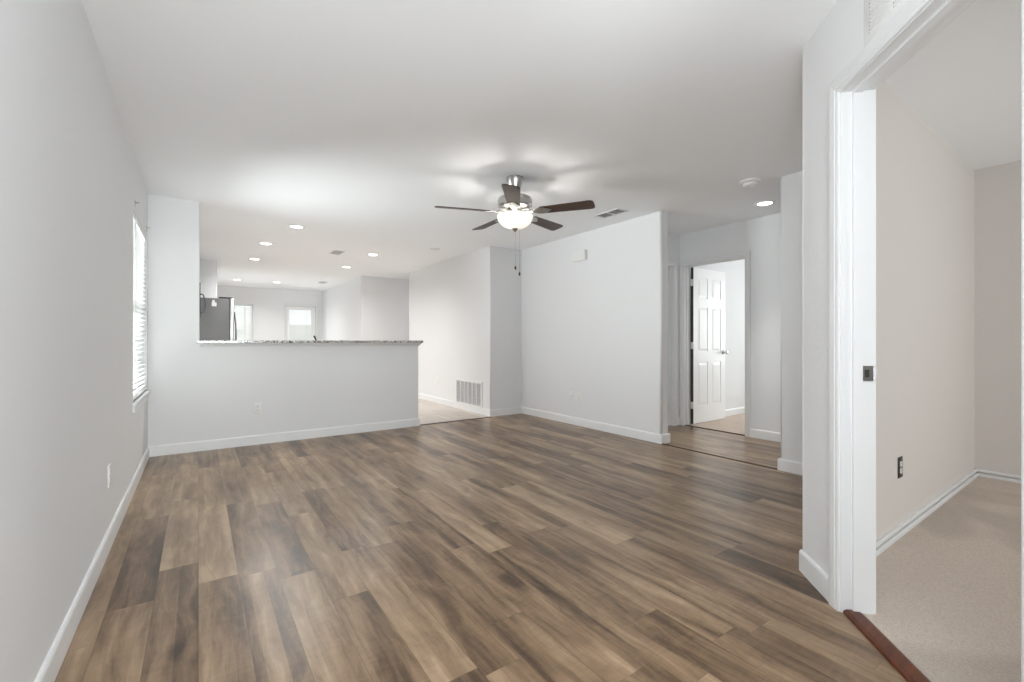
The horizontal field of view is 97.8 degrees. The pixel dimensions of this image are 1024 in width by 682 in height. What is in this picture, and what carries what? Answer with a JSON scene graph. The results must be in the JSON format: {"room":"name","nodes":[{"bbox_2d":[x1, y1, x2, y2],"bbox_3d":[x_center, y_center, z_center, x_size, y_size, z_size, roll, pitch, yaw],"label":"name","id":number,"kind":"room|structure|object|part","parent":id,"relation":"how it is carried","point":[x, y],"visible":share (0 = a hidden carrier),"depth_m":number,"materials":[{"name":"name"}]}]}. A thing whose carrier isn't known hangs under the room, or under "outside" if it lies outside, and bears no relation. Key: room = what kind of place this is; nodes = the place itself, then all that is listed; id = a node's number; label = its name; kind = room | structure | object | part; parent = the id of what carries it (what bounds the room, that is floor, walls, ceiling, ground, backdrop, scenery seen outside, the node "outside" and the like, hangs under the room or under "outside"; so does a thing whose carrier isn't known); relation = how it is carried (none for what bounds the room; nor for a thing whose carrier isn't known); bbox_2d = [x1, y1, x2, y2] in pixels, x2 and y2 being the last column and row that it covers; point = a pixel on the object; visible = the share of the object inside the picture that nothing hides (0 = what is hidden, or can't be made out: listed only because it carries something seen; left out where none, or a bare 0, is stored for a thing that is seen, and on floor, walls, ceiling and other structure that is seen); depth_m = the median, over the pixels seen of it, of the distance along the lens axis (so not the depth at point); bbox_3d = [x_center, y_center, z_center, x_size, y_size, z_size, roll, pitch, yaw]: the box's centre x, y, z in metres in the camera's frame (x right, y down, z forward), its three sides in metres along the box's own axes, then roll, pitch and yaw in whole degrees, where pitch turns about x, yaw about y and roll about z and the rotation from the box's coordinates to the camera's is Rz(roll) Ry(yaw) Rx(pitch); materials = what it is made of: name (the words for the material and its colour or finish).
{"room":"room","nodes":[
{"label":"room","id":0,"kind":"room"},
{"bbox_2d":[0,0,147,681],"bbox_3d":[-3.465,-0.149,4.135,0.150,2.440,15.450,0,0,-35],"label":"wall","id":1,"kind":"structure","parent":0,"point":[71,180],"depth_m":1.47,"materials":[{"name":"white paint"}]},
{"bbox_2d":[34,446,148,681],"bbox_3d":[-1.208,1.022,1.064,0.013,0.098,7.530,0,0,-35],"label":"baseboard","id":2,"kind":"structure","parent":1,"relation":"attached to","point":[50,668],"depth_m":1.78,"materials":[{"name":"white paint"}]},
{"bbox_2d":[107,463,110,487],"bbox_3d":[-2.102,0.701,2.333,0.009,0.115,0.070,0,0,-35],"label":"wall outlet","id":3,"kind":"object","parent":1,"relation":"attached to","point":[109,465],"visible":1,"depth_m":2.32,"materials":[{"name":"white plastic"}]},
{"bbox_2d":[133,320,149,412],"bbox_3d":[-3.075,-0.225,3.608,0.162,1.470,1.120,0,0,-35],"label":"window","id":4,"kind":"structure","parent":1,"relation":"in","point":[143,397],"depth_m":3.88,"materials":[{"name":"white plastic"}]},
{"bbox_2d":[133,211,145,400],"bbox_3d":[-3.046,-0.259,3.629,0.062,1.394,1.048,0,0,-35],"label":"slat blind","id":5,"kind":"object","parent":4,"relation":"attached to","point":[139,237],"visible":0.62,"depth_m":3.68,"materials":[{"name":"white plastic"}]},
{"bbox_3d":[-3.050,0.429,3.626,0.044,0.018,1.042,0,0,-35],"label":"rail","id":6,"kind":"part","parent":5,"relation":"part of","materials":[{"name":"white plastic"}]},
{"bbox_3d":[-3.050,0.475,3.625,0.102,0.070,1.120,0,0,-35],"label":"sill","id":7,"kind":"part","parent":4,"relation":"part of","materials":[{"name":"white paint"}]},
{"bbox_2d":[200,294,205,312],"bbox_3d":[-4.080,-0.499,5.542,0.459,0.420,0.760,0,0,-35],"label":"microwave","id":8,"kind":"object","parent":1,"relation":"attached to","point":[200,294],"visible":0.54,"depth_m":5.39,"materials":[{"name":"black metal"}]},
{"bbox_2d":[200,259,216,297],"bbox_3d":[-5.293,-0.149,7.427,0.641,2.440,0.120,0,0,-35],"label":"cabinet","id":9,"kind":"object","parent":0,"point":[208,268],"depth_m":7.49,"materials":[{"name":"white paint"}]},
{"bbox_2d":[217,285,321,339],"bbox_3d":[-6.517,-0.149,11.339,3.434,2.440,0.150,0,0,-35],"label":"wall","id":10,"kind":"structure","parent":0,"point":[267,303],"depth_m":11.46,"materials":[{"name":"white paint"}]},
{"bbox_2d":[234,304,252,339],"bbox_3d":[-6.933,-0.241,10.987,0.968,1.368,0.062,0,0,-35],"label":"slat blind","id":11,"kind":"object","parent":10,"relation":"attached to","point":[246,333],"visible":0.22,"depth_m":11.16,"materials":[{"name":"white plastic"}]},
{"bbox_2d":[285,306,314,339],"bbox_3d":[-5.645,0.067,11.919,0.732,1.983,0.113,0,0,-35],"label":"door","id":12,"kind":"structure","parent":10,"relation":"in","point":[296,310],"depth_m":11.92,"materials":[{"name":"white paint"}]},
{"bbox_2d":[289,310,310,339],"bbox_3d":[-5.661,-0.020,11.933,0.532,1.668,0.010,0,0,-35],"label":"window","id":13,"kind":"structure","parent":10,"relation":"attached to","point":[291,329],"depth_m":11.93,"materials":[{"name":"white glass"}]},
{"bbox_2d":[283,303,317,339],"bbox_3d":[-5.655,0.039,11.934,0.866,2.063,0.168,0,0,-35],"label":"door frame","id":14,"kind":"structure","parent":10,"relation":"attached to","point":[284,305],"depth_m":11.91,"materials":[{"name":"white paint"}]},
{"bbox_2d":[148,194,417,445],"bbox_3d":[-2.317,-0.149,4.959,2.674,2.440,0.120,0,0,-35],"label":"wall","id":15,"kind":"structure","parent":0,"point":[196,393],"depth_m":4.50,"materials":[{"name":"white paint"}]},
{"bbox_2d":[254,403,260,413],"bbox_3d":[-2.648,0.696,4.648,0.070,0.115,0.009,0,0,-35],"label":"wall outlet","id":16,"kind":"object","parent":15,"relation":"attached to","point":[257,406],"visible":1,"depth_m":4.64,"materials":[{"name":"white plastic"}]},
{"bbox_2d":[149,418,419,456],"bbox_3d":[-2.308,1.022,4.957,2.687,0.098,0.133,0,0,-35],"label":"baseboard","id":17,"kind":"structure","parent":15,"relation":"attached to","point":[178,448],"depth_m":4.73,"materials":[{"name":"white paint"}]},
{"bbox_2d":[197,340,422,342],"bbox_3d":[-2.152,0.001,5.078,2.337,0.028,0.295,0,0,-35],"label":"bar","id":18,"kind":"object","parent":15,"relation":"on","point":[198,341],"visible":1,"depth_m":4.80,"materials":[{"name":"stone"}]},
{"bbox_2d":[200,343,421,347],"bbox_3d":[-2.133,0.037,5.070,2.305,0.043,0.150,0,0,-35],"label":"trim","id":19,"kind":"structure","parent":15,"relation":"attached to","point":[202,345],"depth_m":4.88,"materials":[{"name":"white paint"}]},
{"bbox_2d":[420,416,491,424],"bbox_3d":[-0.740,1.067,6.025,1.108,0.006,0.032,0,0,-35],"label":"trim","id":20,"kind":"structure","parent":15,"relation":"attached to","point":[491,416],"depth_m":6.00,"materials":[{"name":"brown wood"}]},
{"bbox_2d":[322,276,366,340],"bbox_3d":[-4.106,-0.149,10.772,0.120,2.440,3.550,0,0,-35],"label":"wall","id":21,"kind":"structure","parent":0,"point":[344,305],"depth_m":10.21,"materials":[{"name":"white paint"}]},
{"bbox_2d":[367,276,408,340],"bbox_3d":[-2.126,-0.149,10.066,2.310,2.440,0.120,0,0,-35],"label":"wall","id":22,"kind":"structure","parent":0,"point":[387,298],"depth_m":9.61,"materials":[{"name":"white paint"}]},
{"bbox_2d":[418,393,489,415],"bbox_3d":[-1.182,1.022,7.607,0.013,0.098,3.010,0,0,-35],"label":"baseboard","id":23,"kind":"structure","parent":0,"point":[483,411],"depth_m":7.28,"materials":[{"name":"white paint"}]},
{"bbox_2d":[409,246,521,409],"bbox_3d":[-0.900,-0.149,7.806,0.677,2.440,3.010,0,0,-35],"label":"wall","id":24,"kind":"structure","parent":0,"point":[465,310],"depth_m":6.82,"materials":[{"name":"white paint"}]},
{"bbox_2d":[455,378,481,408],"bbox_3d":[-0.674,0.790,6.883,0.014,0.400,0.820,0,0,-35],"label":"air vent","id":25,"kind":"object","parent":24,"relation":"in","point":[467,392],"visible":1,"depth_m":6.87,"materials":[{"name":"white metal"}]},
{"bbox_2d":[489,406,521,416],"bbox_3d":[-0.086,1.022,6.530,0.568,0.098,0.013,0,0,-35],"label":"baseboard","id":26,"kind":"structure","parent":24,"relation":"attached to","point":[513,410],"depth_m":6.51,"materials":[{"name":"white paint"}]},
{"bbox_2d":[54,398,906,681],"bbox_3d":[0.185,1.093,6.697,8.800,0.054,15.250,0,0,-35],"label":"floor","id":27,"kind":"structure","parent":0,"point":[521,547],"depth_m":2.13,"materials":[{"name":"wood"}]},
{"bbox_2d":[200,297,236,339],"bbox_3d":[-4.890,0.190,7.093,0.876,1.761,0.831,0,0,-35],"label":"refrigerator","id":28,"kind":"object","parent":27,"relation":"on","point":[217,320],"visible":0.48,"depth_m":6.86,"materials":[{"name":"grey paint"}]},
{"bbox_3d":[-4.480,-0.143,7.125,0.058,1.067,0.412,0,0,-35],"label":"door","id":29,"kind":"part","parent":28,"relation":"part of","materials":[{"name":"silver metal"}]},
{"bbox_3d":[-4.526,-0.104,7.287,0.057,0.765,0.016,0,0,-35],"label":"handle","id":30,"kind":"part","parent":28,"relation":"part of","materials":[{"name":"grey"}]},
{"bbox_2d":[843,609,930,681],"bbox_3d":[1.274,1.063,1.387,0.066,0.015,0.753,0,0,10],"label":"threshold","id":31,"kind":"object","parent":27,"relation":"on","point":[894,656],"visible":1,"depth_m":1.54,"materials":[{"name":"brown wood"}]},
{"bbox_2d":[82,0,1020,290],"bbox_3d":[0.164,-1.399,6.683,9.050,0.060,15.550,0,0,-35],"label":"ceiling","id":32,"kind":"structure","parent":0,"point":[348,122],"depth_m":2.67,"materials":[{"name":"white paint"}]},
{"bbox_2d":[258,242,272,244],"bbox_3d":[-3.435,-1.366,6.235,0.188,0.007,0.188,0,0,-35],"label":"recessed light","id":33,"kind":"object","parent":32,"relation":"in","point":[262,243],"visible":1,"depth_m":6.21,"materials":[{"name":"white plastic"}]},
{"bbox_2d":[288,224,304,228],"bbox_3d":[-2.565,-1.366,5.314,0.188,0.007,0.188,0,0,-35],"label":"recessed light","id":34,"kind":"object","parent":32,"relation":"in","point":[291,225],"visible":1,"depth_m":5.29,"materials":[{"name":"white plastic"}]},
{"bbox_2d":[329,250,345,254],"bbox_3d":[-2.679,-1.365,6.843,0.170,0.010,0.330,0,0,-35],"label":"ceiling vent","id":35,"kind":"object","parent":32,"relation":"in","point":[336,252],"visible":1,"depth_m":6.83,"materials":[{"name":"white metal"}]},
{"bbox_2d":[435,175,594,275],"bbox_3d":[0.004,-0.960,3.781,1.286,0.819,1.240,0,0,-35],"label":"ceiling fan","id":36,"kind":"object","parent":32,"relation":"hanging from","point":[516,206],"visible":1,"depth_m":3.64,"materials":[{"name":"brown wood"}]},
{"bbox_3d":[-0.400,-1.077,3.626,0.450,0.033,0.131,0,0,-15],"label":"blade","id":37,"kind":"part","parent":36,"relation":"part of","materials":[{"name":"brown wood"}]},
{"bbox_3d":[-0.209,-1.077,4.113,0.132,0.033,0.452,0,0,-35],"label":"blade","id":38,"kind":"part","parent":36,"relation":"part of","materials":[{"name":"brown wood"}]},
{"bbox_3d":[0.002,-1.077,3.300,0.131,0.033,0.450,0,0,3],"label":"blade","id":39,"kind":"part","parent":36,"relation":"part of","materials":[{"name":"brown wood"}]},
{"bbox_3d":[0.025,-0.998,3.740,0.300,0.111,0.300,0,0,-35],"label":"lamp shade","id":40,"kind":"part","parent":36,"relation":"part of","materials":[{"name":"white glass"}]},
{"bbox_3d":[0.029,-0.787,3.740,0.001,0.305,0.002,0,0,-35],"label":"pull chain","id":41,"kind":"part","parent":36,"relation":"part of","materials":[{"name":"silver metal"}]},
{"bbox_3d":[0.063,-0.767,3.740,0.001,0.366,0.002,0,0,-35],"label":"pull chain","id":42,"kind":"part","parent":36,"relation":"part of","materials":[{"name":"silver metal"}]},
{"bbox_3d":[0.302,-1.077,4.082,0.131,0.033,0.450,0,0,39],"label":"blade","id":43,"kind":"part","parent":36,"relation":"part of","materials":[{"name":"brown wood"}]},
{"bbox_3d":[0.436,-1.077,3.582,0.450,0.033,0.131,0,0,21],"label":"blade","id":44,"kind":"part","parent":36,"relation":"part of","materials":[{"name":"brown wood"}]},
{"bbox_2d":[594,208,627,217],"bbox_3d":[1.056,-1.365,4.761,0.170,0.010,0.330,0,0,-35],"label":"ceiling vent","id":45,"kind":"object","parent":32,"relation":"in","point":[616,211],"visible":1,"depth_m":4.75,"materials":[{"name":"white metal"}]},
{"bbox_2d":[739,178,760,187],"bbox_3d":[2.030,-1.344,3.808,0.164,0.052,0.164,0,0,-35],"label":"smoke detector","id":46,"kind":"object","parent":32,"relation":"attached to","point":[749,182],"visible":1,"depth_m":3.77,"materials":[{"name":"white plastic"}]},
{"bbox_2d":[754,200,775,206],"bbox_3d":[2.504,-1.366,4.422,0.188,0.007,0.188,0,0,-35],"label":"recessed light","id":47,"kind":"object","parent":32,"relation":"in","point":[767,202],"visible":1,"depth_m":4.41,"materials":[{"name":"white"}]},
{"bbox_2d":[522,171,802,462],"bbox_3d":[1.478,-0.149,4.902,0.122,2.440,4.475,0,0,-35],"label":"wall","id":48,"kind":"structure","parent":0,"point":[595,327],"depth_m":5.15,"materials":[{"name":"white paint"}]},
{"bbox_2d":[572,249,586,261],"bbox_3d":[0.849,-1.085,5.653,0.045,0.130,0.240,0,0,-35],"label":"door chime","id":49,"kind":"object","parent":48,"relation":"attached to","point":[580,255],"visible":1,"depth_m":5.61,"materials":[{"name":"white plastic"}]},
{"bbox_2d":[521,407,669,443],"bbox_3d":[0.907,1.022,5.716,0.148,0.098,2.486,0,0,-35],"label":"baseboard","id":50,"kind":"structure","parent":48,"relation":"attached to","point":[624,431],"depth_m":5.34,"materials":[{"name":"white paint"}]},
{"bbox_2d":[662,443,776,469],"bbox_3d":[1.900,1.067,4.199,0.032,0.006,1.138,0,0,-35],"label":"trim","id":51,"kind":"structure","parent":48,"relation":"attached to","point":[662,443],"depth_m":4.11,"materials":[{"name":"brown wood"}]},
{"bbox_2d":[777,458,802,474],"bbox_3d":[2.519,1.022,3.419,0.148,0.098,0.851,0,0,-35],"label":"baseboard","id":52,"kind":"structure","parent":48,"relation":"attached to","point":[785,465],"depth_m":3.64,"materials":[{"name":"white paint"}]},
{"bbox_2d":[668,233,744,416],"bbox_3d":[3.085,-0.149,6.472,4.312,2.440,0.122,0,0,-35],"label":"wall","id":53,"kind":"structure","parent":0,"point":[734,271],"depth_m":6.48,"materials":[{"name":"white paint"}]},
{"bbox_2d":[668,260,677,425],"bbox_3d":[1.728,0.024,5.509,0.846,2.093,0.140,0,0,-35],"label":"door frame","id":54,"kind":"structure","parent":53,"relation":"attached to","point":[672,265],"depth_m":5.69,"materials":[{"name":"white paint"}]},
{"bbox_2d":[690,267,727,423],"bbox_3d":[2.621,0.051,5.959,0.766,2.014,0.171,0,0,-35],"label":"door","id":55,"kind":"structure","parent":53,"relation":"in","point":[707,344],"depth_m":5.93,"materials":[{"name":"white paint"}]},
{"bbox_2d":[690,407,744,422],"bbox_3d":[3.535,1.022,6.706,3.107,0.098,0.013,0,0,-35],"label":"baseboard","id":56,"kind":"structure","parent":53,"relation":"attached to","point":[735,411],"depth_m":6.48,"materials":[{"name":"white paint"}]},
{"bbox_2d":[680,213,780,432],"bbox_3d":[2.904,-0.149,4.794,0.123,2.440,2.660,0,0,-35],"label":"wall","id":57,"kind":"structure","parent":0,"point":[761,236],"depth_m":4.92,"materials":[{"name":"white paint"}]},
{"bbox_2d":[679,250,749,436],"bbox_3d":[2.469,0.024,5.413,0.158,2.093,0.894,0,0,-35],"label":"door frame","id":58,"kind":"structure","parent":57,"relation":"attached to","point":[684,266],"depth_m":5.69,"materials":[{"name":"white paint"}]},
{"bbox_2d":[685,425,744,435],"bbox_3d":[2.440,1.067,5.393,0.032,0.008,0.768,0,0,-35],"label":"trim","id":59,"kind":"structure","parent":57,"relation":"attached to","point":[685,425],"depth_m":5.35,"materials":[{"name":"brown wood"}]},
{"bbox_2d":[750,428,780,441],"bbox_3d":[3.141,1.022,4.338,0.013,0.098,1.639,0,0,-35],"label":"baseboard","id":60,"kind":"structure","parent":57,"relation":"attached to","point":[754,433],"depth_m":4.87,"materials":[{"name":"white paint"}]},
{"bbox_2d":[803,0,863,573],"bbox_3d":[1.271,-0.149,1.238,0.123,2.440,1.700,0,0,10],"label":"wall","id":61,"kind":"structure","parent":0,"point":[839,38],"depth_m":1.95,"materials":[{"name":"white paint"}]},
{"bbox_2d":[799,549,827,600],"bbox_3d":[1.328,1.022,1.960,0.013,0.098,0.267,0,0,10],"label":"baseboard","id":62,"kind":"structure","parent":61,"relation":"attached to","point":[811,570],"depth_m":1.95,"materials":[{"name":"white paint"}]},
{"bbox_2d":[864,0,907,46],"bbox_3d":[1.231,-1.183,1.397,0.011,0.250,0.430,0,0,10],"label":"air vent","id":63,"kind":"object","parent":61,"relation":"in","point":[877,13],"visible":0.95,"depth_m":1.53,"materials":[{"name":"white paint"}]},
{"bbox_2d":[828,0,1023,681],"bbox_3d":[1.294,0.011,1.383,0.152,2.118,0.881,0,0,10],"label":"door frame","id":64,"kind":"structure","parent":61,"relation":"attached to","point":[852,94],"depth_m":1.75,"materials":[{"name":"white paint"}]},
{"bbox_3d":[1.392,0.126,1.748,0.038,0.060,0.002,0,0,10],"label":"strike plate","id":65,"kind":"part","parent":64,"relation":"part of","materials":[{"name":"silver metal"}]},
{"bbox_2d":[876,82,974,539],"bbox_3d":[3.894,-0.149,3.786,6.115,2.440,0.128,0,0,-35],"label":"wall","id":66,"kind":"structure","parent":0,"point":[925,190],"depth_m":2.72,"materials":[{"name":"white paint"}]},
{"bbox_2d":[898,456,902,478],"bbox_3d":[2.166,0.701,2.489,0.070,0.115,0.009,0,0,-35],"label":"wall outlet","id":67,"kind":"object","parent":66,"relation":"attached to","point":[900,459],"visible":1,"depth_m":2.48,"materials":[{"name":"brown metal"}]},
{"bbox_2d":[876,468,977,556],"bbox_3d":[2.608,1.024,2.795,2.680,0.018,0.017,0,0,-35],"label":"baseboard","id":68,"kind":"structure","parent":66,"relation":"attached to","point":[881,540],"depth_m":2.68,"materials":[{"name":"white paint"}]},
{"bbox_2d":[863,476,1020,681],"bbox_3d":[2.949,1.093,1.254,4.012,0.054,3.163,0,0,-35],"label":"floor","id":69,"kind":"structure","parent":0,"point":[948,591],"depth_m":1.94,"materials":[{"name":"beige carpet"}]},
{"bbox_2d":[975,160,1020,479],"bbox_3d":[4.653,-0.149,2.318,0.120,2.440,3.147,0,0,-35],"label":"wall","id":70,"kind":"structure","parent":0,"point":[997,188],"depth_m":3.47,"materials":[{"name":"white paint"}]},
{"bbox_2d":[976,469,1020,483],"bbox_3d":[4.554,1.024,2.340,0.017,0.018,2.997,0,0,-35],"label":"baseboard","id":71,"kind":"structure","parent":70,"relation":"attached to","point":[978,470],"depth_m":3.45,"materials":[{"name":"white paint"}]},
{"label":"outside","id":72,"kind":"structure","parent":0,"visible":0},
{"bbox_3d":[-11.571,1.280,18.219,26.000,0.180,16.880,0,0,-35],"label":"yard","id":73,"kind":"structure","parent":72,"visible":0},
{"bbox_2d":[234,324,310,339],"bbox_3d":[-9.377,0.305,14.224,9.000,1.790,0.060,0,0,-35],"label":"fence","id":74,"kind":"object","parent":73,"relation":"on","point":[291,334],"visible":0.02,"depth_m":15.55,"materials":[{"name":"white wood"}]}
]}

